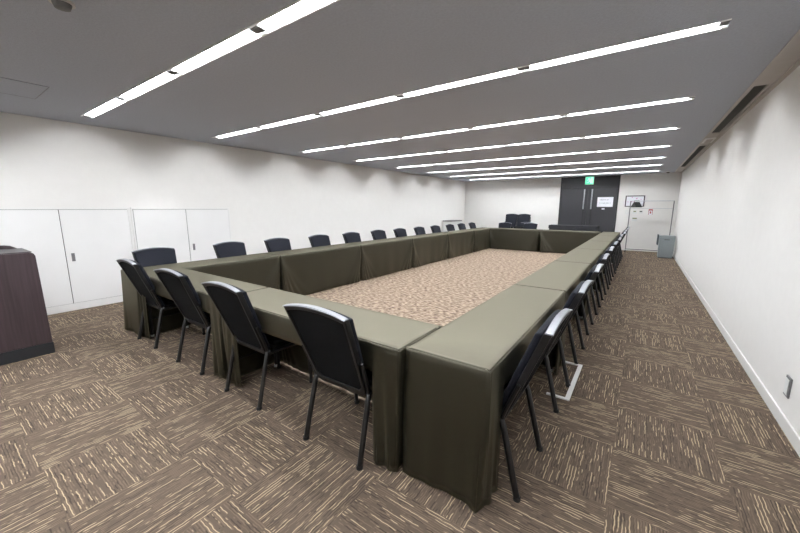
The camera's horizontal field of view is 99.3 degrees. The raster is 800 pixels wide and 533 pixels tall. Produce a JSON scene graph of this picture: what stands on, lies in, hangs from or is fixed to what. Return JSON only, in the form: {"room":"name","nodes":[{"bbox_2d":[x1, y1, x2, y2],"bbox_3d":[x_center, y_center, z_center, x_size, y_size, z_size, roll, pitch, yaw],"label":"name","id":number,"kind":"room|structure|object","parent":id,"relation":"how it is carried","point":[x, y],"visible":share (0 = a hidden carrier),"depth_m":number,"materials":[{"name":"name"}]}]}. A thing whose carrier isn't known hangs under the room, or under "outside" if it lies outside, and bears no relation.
{"room":"conference room","nodes":[
{"label":"conference room","id":0,"kind":"room"},
{"bbox_2d":[0,112,465,254],"bbox_3d":[-1.959,-1.254,8.127,0.100,2.500,16.400,7,12,34],"label":"wall","id":1,"kind":"structure","parent":0,"point":[44,162],"depth_m":6.13,"materials":[{"name":"paint"}]},
{"bbox_2d":[0,207,134,314],"bbox_3d":[-4.477,-0.089,4.578,0.030,1.400,1.520,7,12,34],"label":"cabinet","id":2,"kind":"object","parent":1,"relation":"attached to","point":[76,250],"visible":0.73,"depth_m":4.62,"materials":[{"name":"grey metal"}]},
{"bbox_2d":[130,207,231,262],"bbox_3d":[-3.600,-0.300,5.808,0.030,1.400,1.510,7,12,34],"label":"cabinet","id":3,"kind":"object","parent":1,"relation":"attached to","point":[192,232],"visible":0.62,"depth_m":5.71,"materials":[{"name":"grey metal"}]},
{"bbox_2d":[0,248,799,532],"bbox_3d":[1.011,0.389,6.290,7.367,0.100,16.600,7,12,34],"label":"floor","id":4,"kind":"structure","parent":0,"point":[662,428],"depth_m":2.10,"materials":[{"name":"carpet"}]},
{"bbox_2d":[0,245,54,365],"bbox_3d":[-3.900,0.377,2.975,0.564,1.028,1.049,7,12,34],"label":"podium","id":5,"kind":"object","parent":4,"relation":"on","point":[25,332],"visible":1,"depth_m":3.12,"materials":[{"name":"brown wood"}]},
{"bbox_2d":[131,247,176,266],"bbox_3d":[-2.887,0.232,4.203,0.595,0.901,0.470,7,12,35],"label":"chair","id":6,"kind":"object","parent":4,"relation":"on","point":[153,256],"visible":0.3,"depth_m":4.24,"materials":[{"name":"black fabric"}]},
{"bbox_2d":[116,259,205,348],"bbox_3d":[-2.526,0.333,3.622,0.470,0.901,0.595,7,12,34],"label":"chair","id":7,"kind":"object","parent":4,"relation":"on","point":[134,270],"visible":0.78,"depth_m":3.43,"materials":[{"name":"black fabric"}]},
{"bbox_2d":[131,260,165,307],"bbox_3d":[-2.609,0.174,3.474,0.442,0.515,0.229,7,12,34],"label":"cushion","id":8,"kind":"object","parent":7,"relation":"on","point":[140,280],"depth_m":3.39,"materials":[{"name":"black fabric"}]},
{"bbox_2d":[148,305,188,336],"bbox_3d":[-1.989,0.478,3.385,1.674,0.698,0.418,7,12,34],"label":"folding table","id":9,"kind":"object","parent":4,"relation":"on","point":[149,307],"visible":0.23,"depth_m":3.72,"materials":[{"name":"black metal"}]},
{"bbox_2d":[142,268,268,378],"bbox_3d":[-1.983,0.468,3.392,1.718,0.697,0.504,7,12,34],"label":"tablecloth","id":10,"kind":"object","parent":9,"relation":"on","point":[220,367],"visible":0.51,"depth_m":2.96,"materials":[{"name":"green fabric"}]},
{"bbox_2d":[153,268,210,374],"bbox_3d":[-1.756,0.427,3.089,0.470,0.901,0.595,7,12,33],"label":"chair","id":11,"kind":"object","parent":4,"relation":"on","point":[178,285],"visible":0.66,"depth_m":2.89,"materials":[{"name":"black fabric"}]},
{"bbox_2d":[174,270,210,324],"bbox_3d":[-1.837,0.268,2.939,0.442,0.515,0.229,7,12,33],"label":"cushion","id":12,"kind":"object","parent":11,"relation":"on","point":[187,300],"depth_m":2.86,"materials":[{"name":"black fabric"}]},
{"bbox_2d":[213,241,246,257],"bbox_3d":[-2.326,0.100,4.977,0.595,0.901,0.470,7,12,34],"label":"chair","id":13,"kind":"object","parent":4,"relation":"on","point":[230,248],"visible":0.25,"depth_m":5.00,"materials":[{"name":"black fabric"}]},
{"bbox_2d":[201,281,312,410],"bbox_3d":[-1.057,0.514,2.589,0.470,0.901,0.595,7,12,34],"label":"chair","id":14,"kind":"object","parent":4,"relation":"on","point":[233,303],"visible":0.84,"depth_m":2.40,"materials":[{"name":"black metal"}]},
{"bbox_2d":[226,283,269,348],"bbox_3d":[-1.140,0.355,2.441,0.442,0.515,0.229,7,12,34],"label":"cushion","id":15,"kind":"object","parent":14,"relation":"on","point":[242,321],"depth_m":2.36,"materials":[{"name":"black fabric"}]},
{"bbox_2d":[237,342,276,366],"bbox_3d":[-0.578,0.650,2.408,1.674,0.698,0.418,7,12,34],"label":"folding table","id":16,"kind":"object","parent":4,"relation":"on","point":[252,353],"visible":0.12,"depth_m":2.85,"materials":[{"name":"black metal"}]},
{"bbox_2d":[221,287,441,471],"bbox_3d":[-0.571,0.639,2.416,1.718,0.697,0.502,7,12,34],"label":"tablecloth","id":17,"kind":"object","parent":16,"relation":"on","point":[383,338],"visible":0.63,"depth_m":2.00,"materials":[{"name":"green fabric"}]},
{"bbox_2d":[264,238,291,251],"bbox_3d":[-1.855,-0.013,5.636,0.595,0.901,0.470,7,12,34],"label":"chair","id":18,"kind":"object","parent":4,"relation":"on","point":[272,244],"visible":0.27,"depth_m":5.66,"materials":[{"name":"black fabric"}]},
{"bbox_2d":[308,234,330,246],"bbox_3d":[-1.327,-0.135,6.353,0.595,0.901,0.470,7,12,35],"label":"chair","id":19,"kind":"object","parent":4,"relation":"on","point":[317,240],"visible":0.29,"depth_m":6.37,"materials":[{"name":"black fabric"}]},
{"bbox_2d":[283,303,371,470],"bbox_3d":[-0.293,0.610,2.048,0.470,0.901,0.595,7,12,33],"label":"chair","id":20,"kind":"object","parent":4,"relation":"on","point":[328,338],"visible":0.89,"depth_m":1.85,"materials":[{"name":"fabric"}]},
{"bbox_2d":[318,306,369,385],"bbox_3d":[-0.373,0.451,1.898,0.442,0.515,0.229,7,12,33],"label":"chair back","id":21,"kind":"object","parent":20,"relation":"on","point":[340,359],"depth_m":1.81,"materials":[{"name":"black fabric"}]},
{"bbox_2d":[342,232,360,242],"bbox_3d":[-0.821,-0.256,7.060,0.595,0.901,0.470,7,12,35],"label":"chair","id":22,"kind":"object","parent":4,"relation":"on","point":[349,237],"visible":0.3,"depth_m":7.08,"materials":[{"name":"black fabric"}]},
{"bbox_2d":[370,230,386,239],"bbox_3d":[-0.303,-0.382,7.799,0.595,0.901,0.470,7,12,35],"label":"chair","id":23,"kind":"object","parent":4,"relation":"on","point":[376,234],"visible":0.3,"depth_m":7.81,"materials":[{"name":"black fabric"}]},
{"bbox_2d":[393,228,406,236],"bbox_3d":[0.195,-0.496,8.468,0.595,0.901,0.470,7,12,35],"label":"chair","id":24,"kind":"object","parent":4,"relation":"on","point":[399,232],"visible":0.26,"depth_m":8.47,"materials":[{"name":"black fabric"}]},
{"bbox_2d":[414,226,425,234],"bbox_3d":[0.727,-0.625,9.221,0.595,0.901,0.470,7,12,34],"label":"chair","id":25,"kind":"object","parent":4,"relation":"on","point":[419,230],"visible":0.27,"depth_m":9.21,"materials":[{"name":"black fabric"}]},
{"bbox_2d":[430,225,440,232],"bbox_3d":[1.237,-0.746,9.925,0.595,0.901,0.470,7,12,35],"label":"chair","id":26,"kind":"object","parent":4,"relation":"on","point":[435,228],"visible":0.25,"depth_m":9.93,"materials":[{"name":"black fabric"}]},
{"bbox_2d":[443,220,461,231],"bbox_3d":[2.067,-1.363,13.446,0.380,0.925,0.920,7,12,34],"label":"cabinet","id":27,"kind":"object","parent":4,"relation":"on","point":[445,222],"visible":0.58,"depth_m":13.12,"materials":[{"name":"grey metal"}]},
{"bbox_2d":[498,222,511,227],"bbox_3d":[3.608,-1.100,12.011,0.470,0.901,0.595,7,12,34],"label":"chair","id":28,"kind":"object","parent":4,"relation":"on","point":[502,224],"visible":0.34,"depth_m":12.11,"materials":[{"name":"black fabric"}]},
{"bbox_2d":[523,223,537,228],"bbox_3d":[4.328,-1.012,11.513,0.470,0.901,0.595,7,12,34],"label":"chair","id":29,"kind":"object","parent":4,"relation":"on","point":[526,225],"visible":0.42,"depth_m":11.60,"materials":[{"name":"black fabric"}]},
{"bbox_2d":[500,308,571,502],"bbox_3d":[0.543,0.644,1.859,0.595,0.901,0.470,7,12,35],"label":"chair","id":30,"kind":"object","parent":4,"relation":"on","point":[546,334],"visible":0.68,"depth_m":1.63,"materials":[{"name":"black fabric"}]},
{"bbox_2d":[502,309,560,407],"bbox_3d":[0.661,0.479,1.744,0.229,0.515,0.442,7,12,35],"label":"chair back","id":31,"kind":"object","parent":30,"relation":"on","point":[540,344],"depth_m":1.56,"materials":[{"name":"black fabric"}]},
{"bbox_2d":[550,348,553,371],"bbox_3d":[0.720,0.660,2.367,0.418,0.698,1.728,7,12,34],"label":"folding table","id":32,"kind":"object","parent":4,"relation":"on","point":[552,350],"visible":0.09,"depth_m":2.94,"materials":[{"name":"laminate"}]},
{"bbox_2d":[403,284,565,512],"bbox_3d":[0.701,0.652,2.357,0.499,0.697,1.810,7,12,34],"label":"tablecloth","id":33,"kind":"object","parent":32,"relation":"on","point":[455,376],"visible":0.88,"depth_m":1.68,"materials":[{"name":"green fabric"}]},
{"bbox_2d":[546,361,582,400],"bbox_3d":[1.378,0.930,2.825,0.160,0.011,0.695,7,12,34],"label":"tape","id":34,"kind":"object","parent":4,"relation":"on","point":[567,397],"visible":0.85,"depth_m":2.72,"materials":[{"name":"white plastic"}]},
{"bbox_2d":[544,280,592,412],"bbox_3d":[1.064,0.522,2.575,0.595,0.901,0.470,7,12,35],"label":"chair","id":35,"kind":"object","parent":4,"relation":"on","point":[574,300],"visible":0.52,"depth_m":2.35,"materials":[{"name":"black metal"}]},
{"bbox_2d":[562,281,584,309],"bbox_3d":[1.181,0.357,2.460,0.229,0.515,0.442,7,12,35],"label":"chair back","id":36,"kind":"object","parent":35,"relation":"on","point":[574,300],"depth_m":2.22,"materials":[{"name":"black fabric"}]},
{"bbox_2d":[548,224,598,230],"bbox_3d":[6.026,-1.031,11.896,1.520,0.815,0.450,7,12,34],"label":"covered table","id":37,"kind":"object","parent":4,"relation":"on","point":[552,226],"visible":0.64,"depth_m":11.68,"materials":[{"name":"grey fabric"}]},
{"bbox_2d":[567,264,603,363],"bbox_3d":[1.573,0.399,3.295,0.595,0.901,0.470,7,12,35],"label":"chair","id":38,"kind":"object","parent":4,"relation":"on","point":[594,271],"visible":0.42,"depth_m":3.08,"materials":[{"name":"black metal"}]},
{"bbox_2d":[584,264,596,280],"bbox_3d":[1.692,0.234,3.181,0.229,0.515,0.442,7,12,35],"label":"cushion","id":39,"kind":"object","parent":38,"relation":"on","point":[592,274],"depth_m":2.93,"materials":[{"name":"black fabric"}]},
{"bbox_2d":[581,253,609,334],"bbox_3d":[2.077,0.275,4.021,0.595,0.901,0.470,7,12,34],"label":"chair","id":40,"kind":"object","parent":4,"relation":"on","point":[603,257],"visible":0.36,"depth_m":3.80,"materials":[{"name":"black metal"}]},
{"bbox_2d":[595,254,604,264],"bbox_3d":[2.196,0.110,3.908,0.229,0.515,0.442,7,12,34],"label":"cushion","id":41,"kind":"object","parent":40,"relation":"on","point":[601,260],"depth_m":3.65,"materials":[{"name":"black fabric"}]},
{"bbox_2d":[590,246,614,314],"bbox_3d":[2.590,0.151,4.742,0.595,0.901,0.470,7,12,35],"label":"chair","id":42,"kind":"object","parent":4,"relation":"on","point":[609,250],"visible":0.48,"depth_m":4.53,"materials":[{"name":"black metal"}]},
{"bbox_2d":[597,241,617,299],"bbox_3d":[3.106,0.028,5.464,0.595,0.901,0.470,7,12,35],"label":"chair","id":43,"kind":"object","parent":4,"relation":"on","point":[615,243],"visible":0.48,"depth_m":5.25,"materials":[{"name":"black metal"}]},
{"bbox_2d":[603,237,621,288],"bbox_3d":[3.623,-0.093,6.174,0.595,0.901,0.470,7,12,34],"label":"chair","id":44,"kind":"object","parent":4,"relation":"on","point":[619,238],"visible":0.38,"depth_m":5.96,"materials":[{"name":"black metal"}]},
{"bbox_2d":[607,234,623,280],"bbox_3d":[4.133,-0.218,6.902,0.595,0.901,0.470,7,12,35],"label":"chair","id":45,"kind":"object","parent":4,"relation":"on","point":[621,235],"visible":0.38,"depth_m":6.69,"materials":[{"name":"black metal"}]},
{"bbox_2d":[611,232,625,273],"bbox_3d":[4.654,-0.339,7.611,0.595,0.901,0.470,7,12,33],"label":"chair","id":46,"kind":"object","parent":4,"relation":"on","point":[624,233],"visible":0.4,"depth_m":7.39,"materials":[{"name":"black metal"}]},
{"bbox_2d":[624,200,674,251],"bbox_3d":[7.884,-1.253,10.780,1.128,1.640,0.444,7,12,34],"label":"coat rack","id":47,"kind":"object","parent":4,"relation":"on","point":[667,200],"visible":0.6,"depth_m":10.79,"materials":[{"name":"grey metal"}]},
{"bbox_2d":[656,234,675,258],"bbox_3d":[7.663,-0.593,9.831,0.415,0.660,0.397,7,12,34],"label":"waste bin","id":48,"kind":"object","parent":4,"relation":"on","point":[665,243],"visible":1,"depth_m":9.68,"materials":[{"name":"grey plastic"}]},
{"bbox_3d":[1.742,0.415,3.801,0.418,0.698,1.728,7,12,34],"label":"folding table","id":49,"kind":"object","parent":4,"relation":"on","visible":0},
{"bbox_2d":[515,261,590,366],"bbox_3d":[1.734,0.405,3.805,0.500,0.697,1.774,7,12,34],"label":"tablecloth","id":50,"kind":"object","parent":49,"relation":"on","point":[557,275],"visible":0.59,"depth_m":3.50,"materials":[{"name":"green fabric"}]},
{"bbox_3d":[2.765,0.170,5.235,0.418,0.698,1.728,7,12,34],"label":"folding table","id":51,"kind":"object","parent":4,"relation":"on","visible":0},
{"bbox_2d":[554,248,603,314],"bbox_3d":[2.756,0.160,5.239,0.497,0.697,1.774,7,12,34],"label":"tablecloth","id":52,"kind":"object","parent":51,"relation":"on","point":[578,255],"visible":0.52,"depth_m":4.97,"materials":[{"name":"green fabric"}]},
{"bbox_3d":[3.787,-0.075,6.669,0.418,0.698,1.728,7,12,34],"label":"folding table","id":53,"kind":"object","parent":4,"relation":"on","visible":0},
{"bbox_2d":[576,241,611,287],"bbox_3d":[3.778,-0.085,6.673,0.504,0.697,1.774,7,12,34],"label":"tablecloth","id":54,"kind":"object","parent":53,"relation":"on","point":[599,245],"visible":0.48,"depth_m":6.43,"materials":[{"name":"green fabric"}]},
{"bbox_3d":[4.809,-0.320,8.103,0.418,0.698,1.728,7,12,34],"label":"folding table","id":55,"kind":"object","parent":4,"relation":"on","visible":0},
{"bbox_2d":[588,235,616,258],"bbox_3d":[4.800,-0.330,8.108,0.502,0.697,1.774,7,12,34],"label":"tablecloth","id":56,"kind":"object","parent":55,"relation":"on","point":[612,239],"visible":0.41,"depth_m":7.93,"materials":[{"name":"green fabric"}]},
{"bbox_3d":[5.832,-0.565,9.536,0.418,0.698,1.728,7,12,34],"label":"folding table","id":57,"kind":"object","parent":4,"relation":"on","visible":0},
{"bbox_2d":[598,232,619,255],"bbox_3d":[5.834,-0.578,9.554,0.498,0.697,1.808,7,12,34],"label":"tablecloth","id":58,"kind":"object","parent":57,"relation":"on","point":[617,234],"visible":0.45,"depth_m":9.51,"materials":[{"name":"green fabric"}]},
{"bbox_3d":[-2.472,0.285,4.497,0.418,0.698,1.728,7,12,34],"label":"folding table","id":59,"kind":"object","parent":4,"relation":"on","visible":0},
{"bbox_2d":[121,253,279,336],"bbox_3d":[-2.477,0.280,4.476,0.507,0.697,1.816,7,12,34],"label":"tablecloth","id":60,"kind":"object","parent":59,"relation":"on","point":[262,269],"visible":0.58,"depth_m":4.26,"materials":[{"name":"green fabric"}]},
{"bbox_3d":[-1.444,0.041,5.927,0.418,0.698,1.728,7,12,34],"label":"folding table","id":61,"kind":"object","parent":4,"relation":"on","visible":0},
{"bbox_2d":[265,244,360,294],"bbox_3d":[-1.437,0.033,5.921,0.502,0.697,1.774,7,12,34],"label":"tablecloth","id":62,"kind":"object","parent":61,"relation":"on","point":[303,271],"visible":0.94,"depth_m":5.68,"materials":[{"name":"green fabric"}]},
{"bbox_3d":[-0.416,-0.203,7.357,0.418,0.698,1.728,7,12,34],"label":"folding table","id":63,"kind":"object","parent":4,"relation":"on","visible":0},
{"bbox_2d":[344,237,411,279],"bbox_3d":[-0.408,-0.211,7.350,0.502,0.697,1.774,7,12,34],"label":"tablecloth","id":64,"kind":"object","parent":63,"relation":"on","point":[380,257],"visible":0.91,"depth_m":7.10,"materials":[{"name":"green fabric"}]},
{"bbox_3d":[0.612,-0.448,8.787,0.418,0.698,1.728,7,12,34],"label":"folding table","id":65,"kind":"object","parent":4,"relation":"on","visible":0},
{"bbox_2d":[399,233,447,267],"bbox_3d":[0.619,-0.456,8.780,0.495,0.697,1.774,7,12,34],"label":"tablecloth","id":66,"kind":"object","parent":65,"relation":"on","point":[432,247],"visible":0.87,"depth_m":8.56,"materials":[{"name":"green fabric"}]},
{"bbox_3d":[1.641,-0.692,10.217,0.418,0.698,1.728,7,12,34],"label":"folding table","id":67,"kind":"object","parent":4,"relation":"on","visible":0},
{"bbox_2d":[438,230,473,258],"bbox_3d":[1.649,-0.700,10.209,0.495,0.697,1.774,7,12,34],"label":"tablecloth","id":68,"kind":"object","parent":67,"relation":"on","point":[460,242],"visible":0.82,"depth_m":10.02,"materials":[{"name":"green fabric"}]},
{"bbox_3d":[2.669,-0.936,11.647,0.418,0.698,1.728,7,12,34],"label":"folding table","id":69,"kind":"object","parent":4,"relation":"on","visible":0},
{"bbox_2d":[464,227,489,251],"bbox_3d":[2.687,-0.947,11.654,0.496,0.697,1.810,7,12,34],"label":"tablecloth","id":70,"kind":"object","parent":69,"relation":"on","point":[481,235],"visible":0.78,"depth_m":11.32,"materials":[{"name":"green fabric"}]},
{"bbox_3d":[5.298,-0.763,10.679,1.618,0.698,0.418,7,12,34],"label":"folding table","id":71,"kind":"object","parent":4,"relation":"on","visible":0},
{"bbox_2d":[540,229,600,253],"bbox_3d":[5.292,-0.771,10.670,1.661,0.697,0.503,7,12,34],"label":"tablecloth","id":72,"kind":"object","parent":71,"relation":"on","point":[552,241],"visible":0.83,"depth_m":10.57,"materials":[{"name":"green fabric"}]},
{"bbox_3d":[3.932,-0.930,11.625,1.618,0.698,0.418,7,12,34],"label":"folding table","id":73,"kind":"object","parent":4,"relation":"on","visible":0},
{"bbox_2d":[489,228,542,251],"bbox_3d":[3.926,-0.937,11.616,1.661,0.697,0.498,7,12,34],"label":"tablecloth","id":74,"kind":"object","parent":73,"relation":"on","point":[500,238],"visible":0.94,"depth_m":11.39,"materials":[{"name":"green fabric"}]},
{"bbox_2d":[0,0,799,181],"bbox_3d":[1.017,-2.203,5.843,7.367,0.160,16.600,7,12,34],"label":"ceiling","id":75,"kind":"structure","parent":0,"point":[344,53],"depth_m":2.81,"materials":[{"name":"white paint"}]},
{"bbox_2d":[0,77,48,98],"bbox_3d":[-3.686,-1.656,3.089,0.612,0.003,0.612,7,12,34],"label":"ceiling hatch","id":76,"kind":"object","parent":75,"relation":"attached to","point":[7,86],"visible":1,"depth_m":3.20,"materials":[{"name":"grey paint"}]},
{"bbox_2d":[48,0,75,11],"bbox_3d":[-1.836,-1.419,1.848,0.110,0.040,0.110,7,12,34],"label":"smoke detector","id":77,"kind":"object","parent":75,"relation":"attached to","point":[63,5],"visible":1,"depth_m":1.83,"materials":[{"name":"paint"}]},
{"bbox_2d":[81,98,127,117],"bbox_3d":[-3.381,-1.838,3.858,1.212,0.104,0.122,7,12,34],"label":"ceiling light","id":78,"kind":"object","parent":75,"relation":"attached to","point":[113,103],"visible":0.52,"depth_m":3.86,"materials":[{"name":"white plastic"}]},
{"bbox_2d":[115,71,180,100],"bbox_3d":[-2.390,-1.717,3.171,1.212,0.104,0.122,7,12,34],"label":"ceiling light","id":79,"kind":"object","parent":75,"relation":"attached to","point":[164,77],"visible":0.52,"depth_m":3.16,"materials":[{"name":"white plastic"}]},
{"bbox_2d":[165,27,265,75],"bbox_3d":[-1.398,-1.597,2.485,1.212,0.104,0.122,7,12,34],"label":"ceiling light","id":80,"kind":"object","parent":75,"relation":"attached to","point":[246,36],"visible":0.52,"depth_m":2.45,"materials":[{"name":"white plastic"}]},
{"bbox_2d":[211,128,262,138],"bbox_3d":[-2.478,-2.054,5.124,1.212,0.104,0.122,7,12,34],"label":"ceiling light","id":81,"kind":"object","parent":75,"relation":"attached to","point":[251,129],"visible":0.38,"depth_m":5.14,"materials":[{"name":"white plastic"}]},
{"bbox_2d":[255,114,320,128],"bbox_3d":[-1.487,-1.934,4.437,1.212,0.104,0.122,7,12,34],"label":"ceiling light","id":82,"kind":"object","parent":75,"relation":"attached to","point":[312,116],"visible":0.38,"depth_m":4.44,"materials":[{"name":"white plastic"}]},
{"bbox_2d":[248,0,338,34],"bbox_3d":[-0.406,-1.476,1.798,1.212,0.104,0.122,7,12,34],"label":"ceiling light","id":83,"kind":"object","parent":75,"relation":"attached to","point":[299,9],"visible":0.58,"depth_m":1.99,"materials":[{"name":"white plastic"}]},
{"bbox_2d":[301,146,346,152],"bbox_3d":[-1.495,-2.290,6.503,1.212,0.104,0.122,7,12,34],"label":"ceiling light","id":84,"kind":"object","parent":75,"relation":"attached to","point":[337,146],"visible":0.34,"depth_m":6.51,"materials":[{"name":"white plastic"}]},
{"bbox_2d":[316,95,402,116],"bbox_3d":[-0.495,-1.813,3.751,1.212,0.104,0.122,7,12,34],"label":"ceiling light","id":85,"kind":"object","parent":75,"relation":"attached to","point":[391,98],"visible":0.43,"depth_m":3.74,"materials":[{"name":"white plastic"}]},
{"bbox_2d":[344,138,401,146],"bbox_3d":[-0.503,-2.169,5.816,1.212,0.104,0.122,7,12,34],"label":"ceiling light","id":86,"kind":"object","parent":75,"relation":"attached to","point":[386,140],"visible":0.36,"depth_m":5.81,"materials":[{"name":"white plastic"}]},
{"bbox_2d":[394,151,444,156],"bbox_3d":[0.399,-2.386,7.082,1.212,0.104,0.122,7,12,34],"label":"ceiling light","id":87,"kind":"object","parent":75,"relation":"attached to","point":[442,151],"visible":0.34,"depth_m":7.09,"materials":[{"name":"white plastic"}]},
{"bbox_2d":[400,128,470,138],"bbox_3d":[0.488,-2.049,5.130,1.212,0.104,0.122,7,12,34],"label":"ceiling light","id":88,"kind":"object","parent":75,"relation":"attached to","point":[465,129],"visible":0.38,"depth_m":5.12,"materials":[{"name":"white plastic"}]},
{"bbox_2d":[397,67,524,98],"bbox_3d":[0.496,-1.692,3.065,1.212,0.104,0.122,7,12,34],"label":"ceiling light","id":89,"kind":"object","parent":75,"relation":"attached to","point":[517,70],"visible":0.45,"depth_m":3.04,"materials":[{"name":"white plastic"}]},
{"bbox_2d":[444,145,506,151],"bbox_3d":[1.391,-2.265,6.396,1.212,0.104,0.122,7,12,34],"label":"ceiling light","id":90,"kind":"object","parent":75,"relation":"attached to","point":[499,145],"visible":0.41,"depth_m":6.38,"materials":[{"name":"white plastic"}]},
{"bbox_2d":[470,115,563,129],"bbox_3d":[1.480,-1.928,4.444,1.212,0.104,0.122,7,12,34],"label":"ceiling light","id":91,"kind":"object","parent":75,"relation":"attached to","point":[557,116],"visible":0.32,"depth_m":4.43,"materials":[{"name":"white plastic"}]},
{"bbox_2d":[507,137,582,145],"bbox_3d":[2.382,-2.144,5.710,1.212,0.104,0.122,7,12,34],"label":"ceiling light","id":92,"kind":"object","parent":75,"relation":"attached to","point":[577,137],"visible":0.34,"depth_m":5.70,"materials":[{"name":"white plastic"}]},
{"bbox_2d":[530,151,593,156],"bbox_3d":[3.337,-2.373,7.048,1.212,0.104,0.122,7,12,34],"label":"ceiling light","id":93,"kind":"object","parent":75,"relation":"attached to","point":[592,151],"visible":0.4,"depth_m":7.05,"materials":[{"name":"white plastic"}]},
{"bbox_2d":[522,18,731,71],"bbox_3d":[1.488,-1.572,2.378,1.212,0.104,0.122,7,12,34],"label":"ceiling light","id":94,"kind":"object","parent":75,"relation":"attached to","point":[723,24],"visible":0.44,"depth_m":2.34,"materials":[{"name":"white plastic"}]},
{"bbox_2d":[564,96,694,116],"bbox_3d":[2.471,-1.807,3.757,1.212,0.104,0.122,7,12,34],"label":"ceiling light","id":95,"kind":"object","parent":75,"relation":"attached to","point":[692,97],"visible":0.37,"depth_m":3.74,"materials":[{"name":"white plastic"}]},
{"bbox_2d":[582,127,679,137],"bbox_3d":[3.374,-2.024,5.023,1.212,0.104,0.122,7,12,34],"label":"ceiling light","id":96,"kind":"object","parent":75,"relation":"attached to","point":[673,127],"visible":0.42,"depth_m":5.01,"materials":[{"name":"white plastic"}]},
{"bbox_2d":[594,145,671,151],"bbox_3d":[4.329,-2.252,6.362,1.212,0.104,0.122,7,12,34],"label":"ceiling light","id":97,"kind":"object","parent":75,"relation":"attached to","point":[666,145],"visible":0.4,"depth_m":6.35,"materials":[{"name":"white plastic"}]},
{"bbox_2d":[680,145,707,166],"bbox_3d":[6.549,-2.457,7.652,0.135,0.047,3.850,7,12,34],"label":"ceiling vent","id":98,"kind":"object","parent":75,"relation":"in","point":[699,149],"visible":0.71,"depth_m":7.22,"materials":[{"name":"metal"}]},
{"bbox_2d":[710,83,772,133],"bbox_3d":[4.010,-1.849,4.091,0.135,0.047,2.480,7,12,34],"label":"ceiling vent","id":99,"kind":"object","parent":75,"relation":"in","point":[754,92],"visible":0.65,"depth_m":3.76,"materials":[{"name":"metal"}]},
{"bbox_2d":[464,172,681,249],"bbox_3d":[5.758,-2.088,12.712,7.167,2.620,0.100,7,12,34],"label":"wall","id":100,"kind":"structure","parent":0,"point":[487,203],"depth_m":12.60,"materials":[{"name":"paint"}]},
{"bbox_2d":[558,175,620,232],"bbox_3d":[6.623,-1.910,12.074,1.820,2.490,0.183,7,12,34],"label":"door","id":101,"kind":"structure","parent":100,"relation":"in","point":[578,200],"depth_m":11.99,"materials":[{"name":"black metal"}]},
{"bbox_2d":[585,176,593,184],"bbox_3d":[6.608,-2.994,11.854,0.270,0.270,0.052,7,12,34],"label":"exit sign","id":102,"kind":"object","parent":101,"relation":"attached to","point":[588,180],"visible":1,"depth_m":11.84,"materials":[{"name":"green plastic"}]},
{"bbox_2d":[597,197,613,206],"bbox_3d":[7.054,-2.220,11.698,0.470,0.330,0.005,7,12,34],"label":"notice","id":103,"kind":"object","parent":101,"relation":"attached to","point":[601,201],"visible":1,"depth_m":11.70,"materials":[{"name":"paper"}]},
{"bbox_2d":[625,195,644,206],"bbox_3d":[7.739,-2.154,11.206,0.530,0.360,0.030,7,12,34],"label":"framed board","id":104,"kind":"object","parent":100,"relation":"attached to","point":[641,198],"visible":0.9,"depth_m":11.21,"materials":[{"name":"paper"}]},
{"bbox_2d":[674,29,799,172],"bbox_3d":[3.860,-1.794,3.885,0.146,0.008,16.400,7,12,34],"label":"trim","id":105,"kind":"structure","parent":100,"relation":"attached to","point":[791,54],"depth_m":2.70,"materials":[{"name":"paint"}]},
{"bbox_2d":[673,65,799,436],"bbox_3d":[3.986,-0.590,4.001,0.100,2.620,16.400,7,12,34],"label":"wall","id":106,"kind":"structure","parent":0,"point":[737,228],"depth_m":3.15,"materials":[{"name":"paint"}]},
{"bbox_2d":[673,253,799,456],"bbox_3d":[3.938,0.654,4.248,0.012,0.085,16.400,7,12,34],"label":"baseboard","id":107,"kind":"structure","parent":106,"relation":"attached to","point":[791,434],"depth_m":2.71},
{"bbox_2d":[783,375,792,398],"bbox_3d":[2.500,0.774,2.194,0.013,0.132,0.084,7,12,34],"label":"wall outlet","id":108,"kind":"object","parent":106,"relation":"attached to","point":[788,382],"visible":1,"depth_m":2.18,"materials":[{"name":"grey metal"}]},
{"bbox_2d":[783,377,789,394],"bbox_3d":[2.496,0.773,2.197,0.004,0.104,0.056,7,12,34],"label":"socket","id":109,"kind":"object","parent":108,"relation":"attached to","point":[786,391],"depth_m":2.18,"materials":[{"name":"white plastic"}]},
{"bbox_3d":[4.073,-1.410,12.663,0.470,0.901,0.595,7,12,34],"label":"chair","id":110,"kind":"object","parent":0,"visible":0},
{"bbox_2d":[505,214,517,227],"bbox_3d":[4.055,-1.502,12.621,0.470,0.901,0.595,7,12,34],"label":"chair","id":111,"kind":"object","parent":110,"relation":"on","point":[510,218],"visible":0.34,"depth_m":12.67,"materials":[{"name":"black fabric"}]},
{"bbox_3d":[4.441,-1.365,12.408,0.470,0.901,0.595,7,12,34],"label":"chair","id":112,"kind":"object","parent":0,"visible":0},
{"bbox_2d":[514,214,530,228],"bbox_3d":[4.423,-1.458,12.366,0.470,0.901,0.595,7,12,34],"label":"chair","id":113,"kind":"object","parent":112,"relation":"on","point":[521,217],"visible":0.55,"depth_m":12.44,"materials":[{"name":"black fabric"}]},
{"bbox_2d":[517,214,529,225],"bbox_3d":[4.507,-1.657,12.452,0.442,0.515,0.229,7,12,34],"label":"cushion","id":114,"kind":"object","parent":113,"relation":"on","point":[521,217],"depth_m":12.46,"materials":[{"name":"black fabric"}]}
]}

